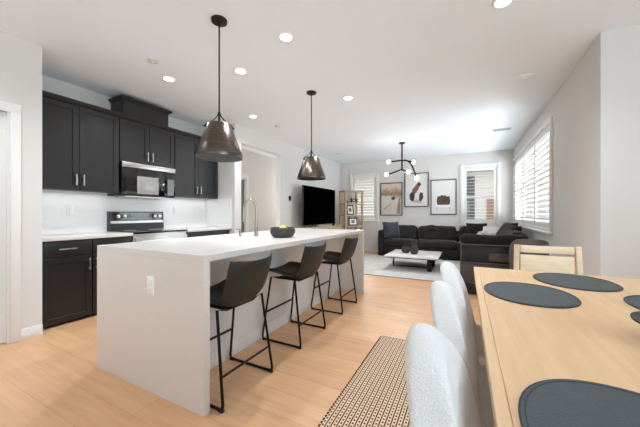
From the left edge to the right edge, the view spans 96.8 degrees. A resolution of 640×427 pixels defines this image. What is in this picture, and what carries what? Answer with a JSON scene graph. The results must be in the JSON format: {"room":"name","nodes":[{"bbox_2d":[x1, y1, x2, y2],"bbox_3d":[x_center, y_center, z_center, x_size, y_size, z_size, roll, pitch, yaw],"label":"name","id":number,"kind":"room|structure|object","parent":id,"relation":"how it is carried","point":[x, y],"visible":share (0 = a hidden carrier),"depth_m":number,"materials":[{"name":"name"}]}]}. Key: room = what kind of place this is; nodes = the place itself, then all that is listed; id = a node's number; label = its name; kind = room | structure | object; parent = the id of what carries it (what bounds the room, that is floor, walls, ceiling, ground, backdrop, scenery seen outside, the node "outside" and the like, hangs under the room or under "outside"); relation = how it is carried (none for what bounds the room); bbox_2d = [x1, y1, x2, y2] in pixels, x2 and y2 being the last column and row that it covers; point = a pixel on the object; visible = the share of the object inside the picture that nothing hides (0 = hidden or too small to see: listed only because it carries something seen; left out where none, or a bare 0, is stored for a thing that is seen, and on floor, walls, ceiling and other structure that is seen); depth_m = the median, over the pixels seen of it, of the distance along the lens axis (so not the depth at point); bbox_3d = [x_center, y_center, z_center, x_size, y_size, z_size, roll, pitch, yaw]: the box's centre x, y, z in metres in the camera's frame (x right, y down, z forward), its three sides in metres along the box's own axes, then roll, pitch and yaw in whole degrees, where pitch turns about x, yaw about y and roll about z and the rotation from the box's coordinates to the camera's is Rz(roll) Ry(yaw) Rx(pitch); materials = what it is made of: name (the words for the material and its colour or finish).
{"room":"open-plan kitchen","nodes":[
{"label":"open-plan kitchen","id":0,"kind":"room"},
{"bbox_2d":[0,31,41,328],"bbox_3d":[-3.925,-0.217,1.146,0.830,2.740,3.950,0,0,27],"label":"wall","id":1,"kind":"structure","parent":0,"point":[20,60],"depth_m":2.63,"materials":[{"name":"white paint"}]},
{"bbox_2d":[0,101,20,343],"bbox_3d":[-2.990,0.088,2.155,0.152,2.130,1.000,0,0,27],"label":"door","id":2,"kind":"structure","parent":1,"relation":"attached to","point":[10,120],"depth_m":2.52,"materials":[{"name":"white paint"}]},
{"bbox_2d":[21,324,42,340],"bbox_3d":[-1.029,1.103,5.857,0.015,0.100,7.382,0,0,27],"label":"baseboard","id":3,"kind":"structure","parent":1,"relation":"attached to","point":[26,333],"depth_m":2.63,"materials":[{"name":"white paint"}]},
{"bbox_2d":[42,75,204,135],"bbox_3d":[-2.721,-0.217,4.266,0.120,2.740,2.700,0,0,27],"label":"wall","id":4,"kind":"structure","parent":0,"point":[49,84],"depth_m":3.64,"materials":[{"name":"white paint"}]},
{"bbox_2d":[42,96,118,192],"bbox_3d":[-2.921,-0.757,3.345,0.364,0.980,0.870,0,0,27],"label":"upper cabinet","id":5,"kind":"object","parent":4,"relation":"attached to","point":[80,145],"visible":0.83,"depth_m":3.28,"materials":[{"name":"grey paint"}]},
{"bbox_2d":[42,189,107,193],"bbox_3d":[-2.977,-0.261,3.374,0.040,0.012,0.800,0,0,27],"label":"light","id":6,"kind":"object","parent":5,"relation":"attached to","point":[42,189],"visible":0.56,"depth_m":3.40,"materials":[{"name":"white plastic"}]},
{"bbox_2d":[42,90,200,138],"bbox_3d":[-2.548,-1.272,4.075,0.358,0.046,2.510,0,0,27],"label":"crown molding","id":7,"kind":"structure","parent":5,"relation":"attached to","point":[44,93],"depth_m":3.57,"materials":[{"name":"grey paint"}]},
{"bbox_2d":[108,94,171,125],"bbox_3d":[-2.556,-1.421,4.079,0.340,0.250,0.710,0,0,27],"label":"vent cover","id":8,"kind":"object","parent":7,"relation":"on","point":[123,104],"visible":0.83,"depth_m":3.92,"materials":[{"name":"grey paint"}]},
{"bbox_2d":[42,191,230,234],"bbox_3d":[-2.424,-0.007,4.023,0.630,0.520,2.540,0,0,27],"label":"backsplash","id":9,"kind":"structure","parent":4,"relation":"attached to","point":[90,209],"depth_m":3.85,"materials":[{"name":"white tile"}]},
{"bbox_2d":[67,205,73,213],"bbox_3d":[-3.046,-0.047,3.465,0.010,0.115,0.072,0,0,27],"label":"wall outlet","id":10,"kind":"object","parent":9,"relation":"attached to","point":[70,208],"visible":1,"depth_m":3.46,"materials":[{"name":"white plastic"}]},
{"bbox_2d":[119,117,173,168],"bbox_3d":[-2.542,-0.965,4.082,0.364,0.565,0.777,0,0,27],"label":"upper cabinet","id":11,"kind":"object","parent":4,"relation":"attached to","point":[139,143],"visible":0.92,"depth_m":3.96,"materials":[{"name":"grey paint"}]},
{"bbox_2d":[107,161,174,198],"bbox_3d":[-2.540,-0.451,4.080,0.368,0.452,0.752,0,0,27],"label":"microwave","id":12,"kind":"object","parent":11,"relation":"attached to","point":[136,180],"visible":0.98,"depth_m":3.93,"materials":[{"name":"black plastic"}]},
{"bbox_2d":[174,133,217,198],"bbox_3d":[-2.167,-0.757,4.811,0.364,0.980,0.853,0,0,27],"label":"upper cabinet","id":13,"kind":"object","parent":4,"relation":"attached to","point":[194,177],"visible":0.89,"depth_m":4.65,"materials":[{"name":"grey paint"}]},
{"bbox_2d":[0,251,480,426],"bbox_3d":[0.014,1.193,3.253,9.450,0.080,11.300,0,0,27],"label":"floor","id":14,"kind":"structure","parent":0,"point":[53,378],"depth_m":2.03,"materials":[{"name":"brown wood"}]},
{"bbox_2d":[42,239,91,327],"bbox_3d":[-2.887,0.717,3.092,0.630,0.873,0.450,0,0,27],"label":"base cabinet","id":15,"kind":"object","parent":14,"relation":"on","point":[66,264],"visible":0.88,"depth_m":2.96,"materials":[{"name":"grey paint"}]},
{"bbox_2d":[42,231,132,241],"bbox_3d":[-2.795,0.260,3.281,0.621,0.037,0.875,0,0,27],"label":"countertop","id":16,"kind":"structure","parent":15,"relation":"on","point":[87,235],"depth_m":3.17,"materials":[{"name":"white stone"}]},
{"bbox_2d":[89,236,130,315],"bbox_3d":[-2.688,0.717,3.479,0.630,0.873,0.418,0,0,27],"label":"base cabinet","id":17,"kind":"object","parent":14,"relation":"on","point":[126,239],"visible":0.21,"depth_m":3.20,"materials":[{"name":"grey paint"}]},
{"bbox_2d":[107,211,186,241],"bbox_3d":[-2.385,0.548,4.001,0.692,1.150,0.758,0,0,27],"label":"range","id":18,"kind":"object","parent":14,"relation":"on","point":[144,226],"visible":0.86,"depth_m":3.97,"materials":[{"name":"silver metal"}]},
{"bbox_2d":[107,228,186,233],"bbox_3d":[-2.415,0.246,4.016,0.625,0.022,0.758,0,0,27],"label":"cooktop","id":19,"kind":"object","parent":18,"relation":"in","point":[127,230],"depth_m":3.93,"materials":[{"name":"black glass"}]},
{"bbox_2d":[186,231,209,236],"bbox_3d":[-2.135,0.717,4.556,0.630,0.873,0.428,0,0,27],"label":"base cabinet","id":20,"kind":"object","parent":14,"relation":"on","point":[199,233],"visible":0.09,"depth_m":4.42,"materials":[{"name":"grey paint"}]},
{"bbox_2d":[166,226,230,231],"bbox_3d":[-2.040,0.260,4.750,0.621,0.037,0.865,0,0,27],"label":"countertop","id":21,"kind":"structure","parent":20,"relation":"on","point":[189,229],"depth_m":4.56,"materials":[{"name":"white stone"}]},
{"bbox_2d":[210,229,228,234],"bbox_3d":[-1.939,0.717,4.936,0.630,0.873,0.423,0,0,27],"label":"base cabinet","id":22,"kind":"object","parent":14,"relation":"on","point":[214,232],"visible":0.12,"depth_m":4.79,"materials":[{"name":"grey paint"}]},
{"bbox_2d":[97,228,363,416],"bbox_3d":[-0.515,0.696,3.132,1.140,0.915,2.840,0,0,27],"label":"kitchen island","id":23,"kind":"object","parent":14,"relation":"on","point":[159,343],"visible":0.77,"depth_m":1.97,"materials":[{"name":"white stone"}]},
{"bbox_2d":[147,276,153,294],"bbox_3d":[-1.091,0.462,1.825,0.072,0.116,0.010,0,0,27],"label":"wall outlet","id":24,"kind":"object","parent":23,"relation":"attached to","point":[150,280],"visible":1,"depth_m":1.82,"materials":[{"name":"white plastic"}]},
{"bbox_2d":[97,228,363,261],"bbox_3d":[-0.515,0.258,3.132,1.140,0.040,2.840,0,0,27],"label":"island countertop","id":25,"kind":"structure","parent":23,"relation":"on","point":[212,247],"depth_m":2.18,"materials":[{"name":"white stone"}]},
{"bbox_2d":[242,198,258,235],"bbox_3d":[-0.736,0.039,2.984,0.175,0.398,0.087,0,0,2],"label":"kitchen faucet","id":26,"kind":"object","parent":25,"relation":"on","point":[249,199],"visible":1,"depth_m":2.99,"materials":[{"name":"silver metal"}]},
{"bbox_2d":[270,227,294,237],"bbox_3d":[-0.375,0.189,2.858,0.252,0.098,0.252,0,0,27],"label":"fruit bowl","id":27,"kind":"object","parent":25,"relation":"on","point":[277,232],"visible":0.98,"depth_m":2.76,"materials":[{"name":"grey stone"}]},
{"bbox_2d":[210,253,272,413],"bbox_3d":[-0.610,0.716,1.933,0.498,0.874,0.492,0,0,27],"label":"counter stool","id":28,"kind":"object","parent":14,"relation":"on","point":[244,280],"visible":0.79,"depth_m":1.79,"materials":[{"name":"black leather"}]},
{"bbox_2d":[262,242,325,348],"bbox_3d":[-0.213,0.716,2.707,0.498,0.874,0.492,0,0,27],"label":"counter stool","id":29,"kind":"object","parent":14,"relation":"on","point":[312,257],"visible":0.98,"depth_m":2.59,"materials":[{"name":"black leather"}]},
{"bbox_2d":[295,225,341,228],"bbox_3d":[-0.016,0.741,7.260,0.485,0.825,1.940,0,0,27],"label":"media console","id":30,"kind":"object","parent":14,"relation":"on","point":[332,226],"visible":0.14,"depth_m":7.17,"materials":[{"name":"brown wood"}]},
{"bbox_2d":[302,185,334,226],"bbox_3d":[0.009,-0.166,7.258,0.254,0.985,1.680,0,0,29],"label":"television","id":31,"kind":"object","parent":30,"relation":"on","point":[318,204],"visible":0.93,"depth_m":7.09,"materials":[{"name":"black plastic"}]},
{"bbox_2d":[316,224,331,226],"bbox_3d":[0.110,0.302,7.083,0.080,0.050,0.760,0,0,27],"label":"soundbar","id":32,"kind":"object","parent":30,"relation":"on","point":[324,225],"visible":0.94,"depth_m":7.00,"materials":[{"name":"silver metal"}]},
{"bbox_2d":[311,236,357,314],"bbox_3d":[0.208,0.716,3.525,0.498,0.874,0.492,0,0,27],"label":"counter stool","id":33,"kind":"object","parent":14,"relation":"on","point":[349,246],"visible":0.87,"depth_m":3.40,"materials":[{"name":"black leather"}]},
{"bbox_2d":[339,190,363,229],"bbox_3d":[0.928,0.238,8.480,0.630,1.830,0.410,0,0,-24],"label":"wooden shelf","id":34,"kind":"object","parent":14,"relation":"on","point":[345,203],"visible":0.61,"depth_m":8.41,"materials":[{"name":"brown wood"}]},
{"bbox_2d":[347,205,353,214],"bbox_3d":[0.873,-0.108,8.431,0.230,0.289,0.130,0,0,-24],"label":"photo frame","id":35,"kind":"object","parent":34,"relation":"on","point":[350,211],"visible":0.86,"depth_m":8.40,"materials":[{"name":"black plastic"}]},
{"bbox_2d":[348,218,357,225],"bbox_3d":[0.967,0.242,8.468,0.290,0.230,0.122,0,0,-24],"label":"photo frame","id":36,"kind":"object","parent":34,"relation":"on","point":[352,221],"visible":0.98,"depth_m":8.43,"materials":[{"name":"black plastic"}]},
{"bbox_2d":[318,336,409,426],"bbox_3d":[0.324,1.149,1.483,0.644,0.009,2.334,0,0,27],"label":"runner rug","id":37,"kind":"object","parent":14,"relation":"on","point":[375,395],"visible":0.62,"depth_m":1.79,"materials":[{"name":"fabric"}]},
{"bbox_2d":[364,254,459,281],"bbox_3d":[2.000,1.147,6.244,3.250,0.012,2.625,0,0,27],"label":"area rug","id":38,"kind":"object","parent":14,"relation":"on","point":[374,264],"visible":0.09,"depth_m":5.89,"materials":[{"name":"grey carpet"}]},
{"bbox_2d":[384,249,441,271],"bbox_3d":[2.022,0.997,6.078,1.020,0.288,1.100,0,0,27],"label":"coffee table","id":39,"kind":"object","parent":38,"relation":"on","point":[431,257],"visible":0.99,"depth_m":5.79,"materials":[{"name":"stone"}]},
{"bbox_2d":[402,246,409,252],"bbox_3d":[1.862,0.782,6.160,0.180,0.140,0.180,0,0,27],"label":"stone vase","id":40,"kind":"object","parent":39,"relation":"on","point":[405,249],"visible":0.98,"depth_m":6.09,"materials":[{"name":"grey stone"}]},
{"bbox_2d":[410,240,417,253],"bbox_3d":[1.985,0.713,5.984,0.170,0.280,0.170,0,0,27],"label":"stone vase","id":41,"kind":"object","parent":39,"relation":"on","point":[413,249],"visible":1,"depth_m":5.93,"materials":[{"name":"grey stone"}]},
{"bbox_2d":[378,225,527,259],"bbox_3d":[2.641,0.710,6.392,3.119,0.862,2.989,0,0,27],"label":"sectional sofa","id":42,"kind":"object","parent":38,"relation":"on","point":[444,239],"visible":0.42,"depth_m":7.33,"materials":[{"name":"grey fabric"}]},
{"bbox_2d":[382,222,400,237],"bbox_3d":[1.936,0.443,7.712,0.472,0.438,0.303,0,0,-10],"label":"throw pillow","id":43,"kind":"object","parent":42,"relation":"on","point":[391,229],"visible":1,"depth_m":7.60,"materials":[{"name":"fabric"}]},
{"bbox_2d":[383,238,416,246],"bbox_3d":[2.199,0.779,7.730,0.832,0.230,0.654,0,0,27],"label":"seat cushion","id":44,"kind":"object","parent":42,"relation":"on","point":[387,242],"depth_m":7.50,"materials":[{"name":"grey fabric"}]},
{"bbox_2d":[399,225,417,238],"bbox_3d":[2.288,0.537,7.890,0.817,0.443,0.330,0,0,27],"label":"cushion","id":45,"kind":"object","parent":42,"relation":"on","point":[406,231],"depth_m":7.70,"materials":[{"name":"grey fabric"}]},
{"bbox_2d":[416,239,457,249],"bbox_3d":[3.005,0.781,7.314,0.974,0.228,0.650,0,0,27],"label":"seat cushion","id":46,"kind":"object","parent":42,"relation":"on","point":[422,244],"depth_m":7.08,"materials":[{"name":"grey fabric"}]},
{"bbox_2d":[418,225,456,240],"bbox_3d":[3.092,0.523,7.495,0.960,0.453,0.352,0,0,27],"label":"cushion","id":47,"kind":"object","parent":42,"relation":"on","point":[431,232],"depth_m":7.37,"materials":[{"name":"grey fabric"}]},
{"bbox_2d":[458,226,466,239],"bbox_3d":[3.970,0.534,7.031,0.995,0.441,0.332,0,0,27],"label":"cushion","id":48,"kind":"object","parent":42,"relation":"on","point":[462,230],"depth_m":7.13,"materials":[{"name":"grey fabric"}]},
{"bbox_2d":[466,223,486,233],"bbox_3d":[3.834,0.433,6.936,0.460,0.396,0.253,0,0,21],"label":"throw pillow","id":49,"kind":"object","parent":42,"relation":"on","point":[472,228],"visible":0.55,"depth_m":6.92,"materials":[{"name":"grey fabric"}]},
{"bbox_2d":[477,230,494,234],"bbox_3d":[3.449,0.497,5.901,0.467,0.279,0.757,0,0,27],"label":"throw blanket","id":50,"kind":"object","parent":42,"relation":"on","point":[484,232],"visible":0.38,"depth_m":5.95,"materials":[{"name":"white fabric"}]},
{"bbox_2d":[483,226,499,233],"bbox_3d":[3.889,0.463,6.320,0.520,0.353,0.331,0,0,41],"label":"throw pillow","id":51,"kind":"object","parent":42,"relation":"on","point":[492,229],"visible":0.2,"depth_m":6.34,"materials":[{"name":"beige fabric"}]},
{"bbox_2d":[495,222,517,234],"bbox_3d":[3.707,0.393,5.684,0.304,0.433,0.500,0,0,9],"label":"throw pillow","id":52,"kind":"object","parent":42,"relation":"on","point":[505,224],"visible":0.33,"depth_m":5.70,"materials":[{"name":"grey fabric"}]},
{"bbox_2d":[500,225,521,234],"bbox_3d":[3.502,0.433,5.283,0.331,0.424,0.550,0,0,17],"label":"throw pillow","id":53,"kind":"object","parent":42,"relation":"on","point":[509,227],"visible":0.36,"depth_m":5.15,"materials":[{"name":"grey fabric"}]},
{"bbox_2d":[504,230,527,237],"bbox_3d":[3.369,0.510,4.919,0.339,0.461,0.987,0,0,27],"label":"cushion","id":54,"kind":"object","parent":42,"relation":"on","point":[515,232],"depth_m":4.62,"materials":[{"name":"grey fabric"}]},
{"bbox_2d":[460,233,527,293],"bbox_3d":[2.538,0.712,4.201,0.835,0.857,0.793,0,0,27],"label":"lounge armchair","id":55,"kind":"object","parent":38,"relation":"on","point":[476,250],"visible":0.52,"depth_m":3.96,"materials":[{"name":"grey fabric"}]},
{"bbox_2d":[460,233,527,247],"bbox_3d":[2.411,0.383,3.954,0.835,0.198,0.224,0,0,27],"label":"cushion","id":56,"kind":"object","parent":55,"relation":"on","point":[467,240],"depth_m":3.91,"materials":[{"name":"grey fabric"}]},
{"bbox_2d":[405,323,481,426],"bbox_3d":[0.484,0.709,0.584,0.594,0.868,0.474,0,0,27],"label":"dining chair","id":57,"kind":"object","parent":14,"relation":"on","point":[439,388],"visible":1,"depth_m":0.62,"materials":[{"name":"white fabric"}]},
{"bbox_2d":[430,280,493,426],"bbox_3d":[0.718,0.709,1.037,0.594,0.868,0.474,0,0,27],"label":"dining chair","id":58,"kind":"object","parent":14,"relation":"on","point":[449,314],"visible":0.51,"depth_m":1.04,"materials":[{"name":"white fabric"}]},
{"bbox_2d":[440,261,485,365],"bbox_3d":[0.955,0.709,1.500,0.594,0.868,0.474,0,0,27],"label":"dining chair","id":59,"kind":"object","parent":14,"relation":"on","point":[450,274],"visible":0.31,"depth_m":1.52,"materials":[{"name":"white fabric"}]},
{"bbox_2d":[509,239,549,269],"bbox_3d":[2.513,0.725,3.414,0.400,0.858,0.348,0,0,27],"label":"tub chair","id":60,"kind":"object","parent":14,"relation":"on","point":[534,242],"visible":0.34,"depth_m":3.31,"materials":[{"name":"grey leather"}]},
{"bbox_2d":[513,244,583,274],"bbox_3d":[1.650,0.699,2.005,0.438,0.912,0.486,0,0,27],"label":"dining chair","id":61,"kind":"object","parent":14,"relation":"on","point":[540,263],"visible":0.3,"depth_m":2.18,"materials":[{"name":"brown wood"}]},
{"bbox_2d":[474,267,639,426],"bbox_3d":[1.071,0.778,0.883,0.993,0.750,2.350,0,0,27],"label":"dining table","id":62,"kind":"object","parent":14,"relation":"on","point":[597,340],"visible":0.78,"depth_m":0.91,"materials":[{"name":"brown wood"}]},
{"bbox_2d":[484,282,580,308],"bbox_3d":[1.047,0.400,1.429,0.385,0.006,0.465,0,0,27],"label":"placemat","id":63,"kind":"object","parent":62,"relation":"on","point":[528,294],"visible":1,"depth_m":1.38,"materials":[{"name":"fabric"}]},
{"bbox_2d":[533,273,623,291],"bbox_3d":[1.502,0.400,1.679,0.385,0.006,0.465,0,0,27],"label":"placemat","id":64,"kind":"object","parent":62,"relation":"on","point":[571,281],"visible":1,"depth_m":1.64,"materials":[{"name":"fabric"}]},
{"bbox_2d":[518,379,639,426],"bbox_3d":[0.555,0.400,0.457,0.385,0.006,0.465,0,0,27],"label":"placemat","id":65,"kind":"object","parent":62,"relation":"on","point":[550,402],"visible":1,"depth_m":0.59,"materials":[{"name":"leather"}]},
{"bbox_2d":[623,295,639,309],"bbox_3d":[1.531,0.400,1.158,0.385,0.006,0.465,0,0,27],"label":"placemat","id":66,"kind":"object","parent":62,"relation":"on","point":[633,300],"visible":1,"depth_m":1.30,"materials":[{"name":"leather"}]},
{"bbox_2d":[630,311,639,323],"bbox_3d":[1.091,0.365,0.828,0.254,0.074,0.254,0,0,27],"label":"pedestal bowl","id":67,"kind":"object","parent":62,"relation":"on","point":[635,316],"visible":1,"depth_m":0.92,"materials":[{"name":"grey stone"}]},
{"bbox_2d":[241,149,275,232],"bbox_3d":[-1.096,-0.217,7.427,1.300,2.740,4.650,0,0,27],"label":"wall","id":68,"kind":"structure","parent":0,"point":[261,169],"depth_m":7.62,"materials":[{"name":"white paint"}]},
{"bbox_2d":[241,174,248,232],"bbox_3d":[-1.990,0.088,6.925,0.110,2.130,0.620,0,0,27],"label":"door","id":69,"kind":"structure","parent":68,"relation":"in","point":[246,176],"depth_m":7.11,"materials":[{"name":"grey paint"}]},
{"bbox_2d":[217,123,339,233],"bbox_3d":[-0.709,-0.217,7.273,0.710,2.740,4.810,0,0,27],"label":"wall","id":70,"kind":"structure","parent":0,"point":[289,158],"depth_m":6.23,"materials":[{"name":"white paint"}]},
{"bbox_2d":[0,0,639,163],"bbox_3d":[0.014,-1.637,3.253,9.450,0.100,11.300,0,0,27],"label":"ceiling","id":71,"kind":"structure","parent":0,"point":[434,77],"depth_m":2.95,"materials":[{"name":"white paint"}]},
{"bbox_2d":[147,58,158,63],"bbox_3d":[-1.729,-1.575,2.941,0.100,0.022,0.100,0,0,27],"label":"ceiling sensor","id":72,"kind":"object","parent":71,"relation":"attached to","point":[151,60],"visible":1,"depth_m":2.92,"materials":[{"name":"white plastic"}]},
{"bbox_2d":[162,76,175,81],"bbox_3d":[-1.777,-1.582,3.343,0.150,0.008,0.150,0,0,27],"label":"recessed light","id":73,"kind":"object","parent":71,"relation":"in","point":[166,78],"visible":1,"depth_m":3.33,"materials":[{"name":"white plastic"}]},
{"bbox_2d":[194,15,242,161],"bbox_3d":[-0.827,-1.019,2.329,0.374,1.134,0.374,0,0,27],"label":"pendant lamp","id":74,"kind":"object","parent":71,"relation":"hanging from","point":[218,142],"visible":1,"depth_m":2.23,"materials":[{"name":"brown metal"}]},
{"bbox_2d":[233,67,246,73],"bbox_3d":[-0.884,-1.582,3.156,0.150,0.008,0.150,0,0,27],"label":"recessed light","id":75,"kind":"object","parent":71,"relation":"in","point":[238,70],"visible":1,"depth_m":3.14,"materials":[{"name":"white plastic"}]},
{"bbox_2d":[278,31,293,41],"bbox_3d":[-0.305,-1.582,2.550,0.150,0.008,0.150,0,0,27],"label":"recessed light","id":76,"kind":"object","parent":71,"relation":"in","point":[284,36],"visible":1,"depth_m":2.54,"materials":[{"name":"white plastic"}]},
{"bbox_2d":[297,90,325,180],"bbox_3d":[-0.112,-1.019,3.720,0.374,1.134,0.374,0,0,27],"label":"pendant lamp","id":77,"kind":"object","parent":71,"relation":"hanging from","point":[311,169],"visible":1,"depth_m":3.62,"materials":[{"name":"brown metal"}]},
{"bbox_2d":[343,95,352,99],"bbox_3d":[0.384,-1.582,3.892,0.150,0.008,0.150,0,0,27],"label":"recessed light","id":78,"kind":"object","parent":71,"relation":"in","point":[348,97],"visible":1,"depth_m":3.87,"materials":[{"name":"white plastic"}]},
{"bbox_2d":[384,142,418,179],"bbox_3d":[1.879,-1.159,6.484,0.757,0.856,0.381,0,0,27],"label":"chandelier","id":79,"kind":"object","parent":71,"relation":"hanging from","point":[400,143],"visible":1,"depth_m":6.35,"materials":[{"name":"black metal"}]},
{"bbox_2d":[491,0,513,8],"bbox_3d":[1.368,-1.582,2.123,0.150,0.008,0.150,0,0,27],"label":"recessed light","id":80,"kind":"object","parent":71,"relation":"in","point":[496,4],"visible":1,"depth_m":2.14,"materials":[{"name":"white plastic"}]},
{"bbox_2d":[492,127,512,131],"bbox_3d":[3.426,-1.582,5.346,0.320,0.009,0.180,0,0,27],"label":"ceiling vent","id":81,"kind":"object","parent":71,"relation":"in","point":[507,128],"visible":1,"depth_m":5.33,"materials":[{"name":"white plastic"}]},
{"bbox_2d":[517,73,532,79],"bbox_3d":[2.370,-1.582,3.283,0.150,0.008,0.150,0,0,27],"label":"smoke detector","id":82,"kind":"object","parent":71,"relation":"in","point":[527,75],"visible":1,"depth_m":3.27,"materials":[{"name":"white plastic"}]},
{"bbox_2d":[340,149,513,247],"bbox_3d":[2.747,-0.217,8.134,4.890,2.740,0.120,0,0,27],"label":"wall","id":83,"kind":"structure","parent":0,"point":[441,167],"depth_m":7.95,"materials":[{"name":"white paint"}]},
{"bbox_2d":[350,173,379,221],"bbox_3d":[1.383,-0.495,8.806,0.960,1.474,0.170,0,0,27],"label":"window","id":84,"kind":"structure","parent":83,"relation":"in","point":[365,176],"depth_m":8.70,"materials":[{"name":"white paint"}]},
{"bbox_2d":[364,248,377,251],"bbox_3d":[2.716,1.103,8.074,4.620,0.100,0.015,0,0,27],"label":"baseboard","id":85,"kind":"structure","parent":83,"relation":"attached to","point":[365,249],"depth_m":8.65,"materials":[{"name":"white paint"}]},
{"bbox_2d":[380,182,401,215],"bbox_3d":[2.101,-0.424,8.381,0.647,0.965,0.029,0,0,27],"label":"framed picture","id":86,"kind":"object","parent":83,"relation":"attached to","point":[390,193],"visible":1,"depth_m":8.38,"materials":[{"name":"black paper"}]},
{"bbox_2d":[404,172,428,206],"bbox_3d":[2.731,-0.667,8.057,0.657,0.960,0.029,0,0,27],"label":"framed picture","id":87,"kind":"object","parent":83,"relation":"attached to","point":[416,192],"visible":1,"depth_m":8.06,"materials":[{"name":"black paper"}]},
{"bbox_2d":[431,179,456,214],"bbox_3d":[3.360,-0.447,7.734,0.650,0.960,0.029,0,0,27],"label":"framed picture","id":88,"kind":"object","parent":83,"relation":"attached to","point":[444,191],"visible":1,"depth_m":7.72,"materials":[{"name":"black paper"}]},
{"bbox_2d":[459,162,501,225],"bbox_3d":[4.158,-0.485,7.380,0.960,1.614,0.170,0,0,27],"label":"window","id":89,"kind":"structure","parent":83,"relation":"in","point":[496,166],"depth_m":7.35,"materials":[{"name":"white paint"}]},
{"bbox_2d":[514,29,618,277],"bbox_3d":[3.677,-0.217,4.727,0.120,2.740,5.090,0,0,27],"label":"wall","id":90,"kind":"structure","parent":0,"point":[584,110],"depth_m":2.74,"materials":[{"name":"white paint"}]},
{"bbox_2d":[513,116,552,234],"bbox_3d":[3.980,-0.517,5.370,0.170,1.619,3.490,0,0,27],"label":"window","id":91,"kind":"structure","parent":90,"relation":"in","point":[539,151],"depth_m":4.82,"materials":[{"name":"white paint"}]},
{"bbox_2d":[619,24,639,278],"bbox_3d":[3.520,-0.217,2.014,2.080,2.740,0.120,0,0,27],"label":"wall","id":92,"kind":"structure","parent":0,"point":[629,37],"depth_m":2.41,"materials":[{"name":"white paint"}]},
{"label":"outside","id":93,"kind":"structure","parent":0,"visible":0},
{"bbox_3d":[7.451,1.353,14.497,28.000,0.100,15.400,0,0,27],"label":"ground","id":94,"kind":"structure","parent":93,"visible":0},
{"bbox_2d":[355,163,548,222],"bbox_3d":[6.183,-0.222,13.125,12.800,3.050,4.800,0,0,27],"label":"neighbouring house","id":95,"kind":"structure","parent":94,"relation":"on","point":[471,190],"depth_m":10.88,"materials":[{"name":"beige paint"}]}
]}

